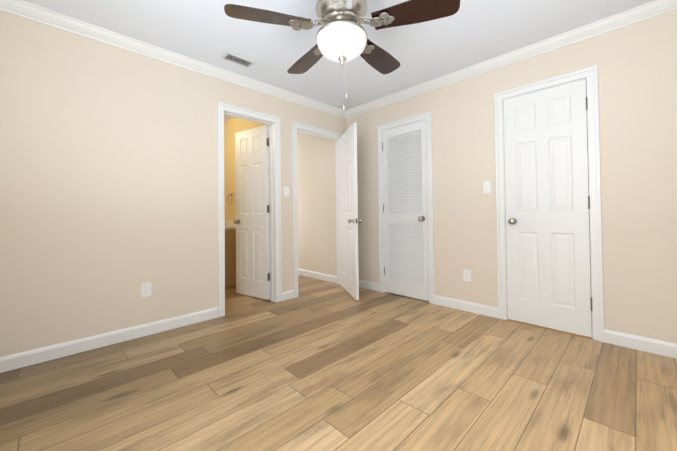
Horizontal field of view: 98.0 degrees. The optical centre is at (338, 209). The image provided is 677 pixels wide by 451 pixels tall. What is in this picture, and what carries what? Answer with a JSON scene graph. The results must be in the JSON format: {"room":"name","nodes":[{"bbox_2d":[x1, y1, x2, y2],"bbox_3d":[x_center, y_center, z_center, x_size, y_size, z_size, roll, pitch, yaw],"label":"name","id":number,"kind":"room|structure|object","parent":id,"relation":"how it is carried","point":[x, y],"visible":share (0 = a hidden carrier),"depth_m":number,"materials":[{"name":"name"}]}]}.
{"room":"empty bedroom","nodes":[
{"label":"empty bedroom","id":0,"kind":"room"},
{"bbox_2d":[0,10,342,356],"bbox_3d":[-1.256,-0.160,2.918,3.610,2.430,0.120,0,-1,-45],"label":"wall","id":1,"kind":"structure","parent":0,"point":[108,184],"depth_m":2.29,"materials":[{"name":"paint"}]},
{"bbox_2d":[0,307,218,372],"bbox_3d":[-1.773,1.002,2.286,1.692,0.098,0.014,0,-1,-45],"label":"baseboard","id":2,"kind":"structure","parent":1,"relation":"attached to","point":[68,348],"depth_m":2.23,"materials":[{"name":"white wood"}]},
{"bbox_2d":[141,282,150,297],"bbox_3d":[-1.608,0.672,2.461,0.072,0.116,0.007,0,-1,-45],"label":"electrical outlet","id":3,"kind":"object","parent":1,"relation":"attached to","point":[145,289],"visible":1,"depth_m":2.46,"materials":[{"name":"white plastic"}]},
{"bbox_2d":[0,0,347,118],"bbox_3d":[-1.139,-1.337,2.932,3.550,0.078,0.070,0,-1,-45],"label":"crown molding","id":4,"kind":"structure","parent":1,"relation":"attached to","point":[27,10],"depth_m":2.45,"materials":[{"name":"white wood"}]},
{"bbox_2d":[217,102,281,316],"bbox_3d":[-0.974,-0.002,3.193,0.725,2.115,0.158,0,-1,-45],"label":"door frame","id":5,"kind":"structure","parent":1,"relation":"attached to","point":[272,122],"depth_m":3.35,"materials":[{"name":"white wood"}]},
{"bbox_2d":[233,125,269,299],"bbox_3d":[-1.054,0.036,3.585,0.590,2.030,0.171,-1,-1,34],"label":"bathroom door","id":6,"kind":"structure","parent":1,"relation":"in","point":[251,221],"depth_m":3.55,"materials":[{"name":"white wood"}]},
{"bbox_2d":[284,187,288,196],"bbox_3d":[-0.609,-0.209,3.465,0.072,0.116,0.011,0,-1,-45],"label":"light switch","id":7,"kind":"object","parent":1,"relation":"attached to","point":[286,191],"visible":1,"depth_m":3.46,"materials":[{"name":"white plastic"}]},
{"bbox_2d":[292,121,342,297],"bbox_3d":[-0.260,0.001,3.881,0.908,2.115,0.139,0,-1,-45],"label":"door frame","id":8,"kind":"structure","parent":1,"relation":"attached to","point":[312,130],"depth_m":3.59,"materials":[{"name":"white wood"}]},
{"bbox_2d":[339,123,361,299],"bbox_3d":[0.116,0.025,3.742,0.171,2.030,0.773,0,-1,-13],"label":"hall door","id":9,"kind":"structure","parent":1,"relation":"in","point":[349,221],"depth_m":3.61,"materials":[{"name":"white wood"}]},
{"bbox_2d":[224,117,269,247],"bbox_3d":[-2.047,-0.142,3.543,1.820,2.430,1.880,0,-1,-45],"label":"wall","id":10,"kind":"structure","parent":0,"point":[233,126],"depth_m":4.38,"materials":[{"name":"beige paint"}]},
{"bbox_2d":[297,118,345,275],"bbox_3d":[-0.608,-0.138,4.875,0.060,2.430,2.000,0,-1,-45],"label":"wall","id":11,"kind":"structure","parent":0,"point":[316,186],"depth_m":4.56,"materials":[{"name":"paint"}]},
{"bbox_2d":[298,268,336,282],"bbox_3d":[-0.663,1.029,4.874,0.014,0.098,1.880,0,-1,-45],"label":"baseboard","id":12,"kind":"structure","parent":11,"relation":"attached to","point":[321,276],"depth_m":4.51,"materials":[{"name":"white wood"}]},
{"bbox_2d":[22,0,653,121],"bbox_3d":[-0.477,-1.437,2.687,4.390,0.100,5.590,0,-1,-45],"label":"ceiling","id":13,"kind":"structure","parent":0,"point":[469,33],"depth_m":2.36,"materials":[{"name":"white paint"}]},
{"bbox_2d":[221,52,254,67],"bbox_3d":[-0.929,-1.378,2.725,0.270,0.008,0.140,0,-1,-45],"label":"ceiling vent","id":14,"kind":"object","parent":13,"relation":"in","point":[236,59],"visible":1,"depth_m":2.72,"materials":[{"name":"silver metal"}]},
{"bbox_2d":[224,0,459,109],"bbox_3d":[0.027,-0.986,1.804,1.255,0.840,1.266,0,-1,-45],"label":"ceiling fan","id":15,"kind":"object","parent":13,"relation":"hanging from","point":[341,37],"visible":1,"depth_m":1.68,"materials":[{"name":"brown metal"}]},
{"bbox_2d":[0,275,676,450],"bbox_3d":[-0.449,1.092,2.649,4.390,0.100,5.590,0,-1,-45],"label":"floor","id":16,"kind":"structure","parent":0,"point":[318,365],"depth_m":1.69,"materials":[{"name":"brown wood"}]},
{"bbox_2d":[225,219,235,287],"bbox_3d":[-1.872,0.610,4.268,0.526,0.945,0.925,0,-1,-45],"label":"bathroom vanity","id":17,"kind":"object","parent":16,"relation":"on","point":[230,253],"visible":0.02,"depth_m":4.03,"materials":[{"name":"brown wood"}]},
{"bbox_2d":[507,319,592,338],"bbox_3d":[1.787,1.012,2.522,0.060,0.006,0.596,0,-1,-45],"label":"threshold","id":18,"kind":"object","parent":16,"relation":"on","point":[551,329],"visible":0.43,"depth_m":2.48,"materials":[{"name":"brown wood"}]},
{"bbox_2d":[389,133,419,187],"bbox_3d":[1.589,-0.186,3.284,0.600,2.430,3.590,0,-1,-45],"label":"wall","id":19,"kind":"structure","parent":0,"point":[407,153],"depth_m":4.17,"materials":[{"name":"paint"}]},
{"bbox_2d":[346,9,676,343],"bbox_3d":[1.332,-0.187,3.032,0.120,2.430,3.590,0,-1,-45],"label":"wall","id":20,"kind":"structure","parent":0,"point":[636,62],"depth_m":2.24,"materials":[{"name":"paint"}]},
{"bbox_2d":[359,280,379,291],"bbox_3d":[0.328,1.004,3.953,0.014,0.098,0.583,0,-1,-45],"label":"baseboard","id":21,"kind":"structure","parent":20,"relation":"attached to","point":[363,284],"depth_m":3.86,"materials":[{"name":"white wood"}]},
{"bbox_2d":[382,120,428,300],"bbox_3d":[0.793,0.014,3.519,0.171,2.030,0.609,0,-1,-45],"label":"louvered door","id":22,"kind":"structure","parent":20,"relation":"in","point":[405,211],"depth_m":3.50,"materials":[{"name":"white wood"}]},
{"bbox_2d":[377,111,434,303],"bbox_3d":[0.819,-0.016,3.540,0.139,2.115,0.744,0,-1,-45],"label":"door frame","id":23,"kind":"structure","parent":20,"relation":"attached to","point":[427,116],"depth_m":3.35,"materials":[{"name":"white wood"}]},
{"bbox_2d":[434,295,498,318],"bbox_3d":[1.277,0.979,2.989,0.014,0.098,0.655,0,-1,-45],"label":"baseboard","id":24,"kind":"structure","parent":20,"relation":"attached to","point":[486,310],"depth_m":2.96,"materials":[{"name":"white wood"}]},
{"bbox_2d":[463,269,470,281],"bbox_3d":[1.298,0.668,2.973,0.007,0.116,0.072,0,-1,-45],"label":"electrical outlet","id":25,"kind":"object","parent":20,"relation":"attached to","point":[466,275],"visible":1,"depth_m":2.97,"materials":[{"name":"white plastic"}]},
{"bbox_2d":[483,181,490,192],"bbox_3d":[1.433,-0.216,2.837,0.011,0.116,0.072,0,-1,-45],"label":"light switch","id":26,"kind":"object","parent":20,"relation":"attached to","point":[486,186],"visible":1,"depth_m":2.84,"materials":[{"name":"white plastic"}]},
{"bbox_2d":[344,0,676,117],"bbox_3d":[1.255,-1.363,2.980,0.070,0.078,3.180,0,-1,-45],"label":"crown molding","id":27,"kind":"structure","parent":20,"relation":"attached to","point":[656,7],"depth_m":2.52,"materials":[{"name":"white wood"}]},
{"bbox_2d":[503,79,592,336],"bbox_3d":[1.770,-0.012,2.526,0.171,2.030,0.601,0,-1,-45],"label":"closet door","id":28,"kind":"structure","parent":20,"relation":"in","point":[547,200],"depth_m":2.49,"materials":[{"name":"white wood"}]},
{"bbox_2d":[494,65,603,341],"bbox_3d":[1.790,-0.042,2.553,0.139,2.115,0.736,0,-1,-45],"label":"trim","id":29,"kind":"structure","parent":20,"relation":"attached to","point":[590,75],"depth_m":2.30,"materials":[{"name":"white wood"}]},
{"bbox_2d":[604,329,676,358],"bbox_3d":[2.230,0.954,2.020,0.014,0.098,0.612,0,-1,-45],"label":"baseboard","id":30,"kind":"structure","parent":20,"relation":"attached to","point":[659,347],"depth_m":2.09,"materials":[{"name":"white wood"}]}
]}

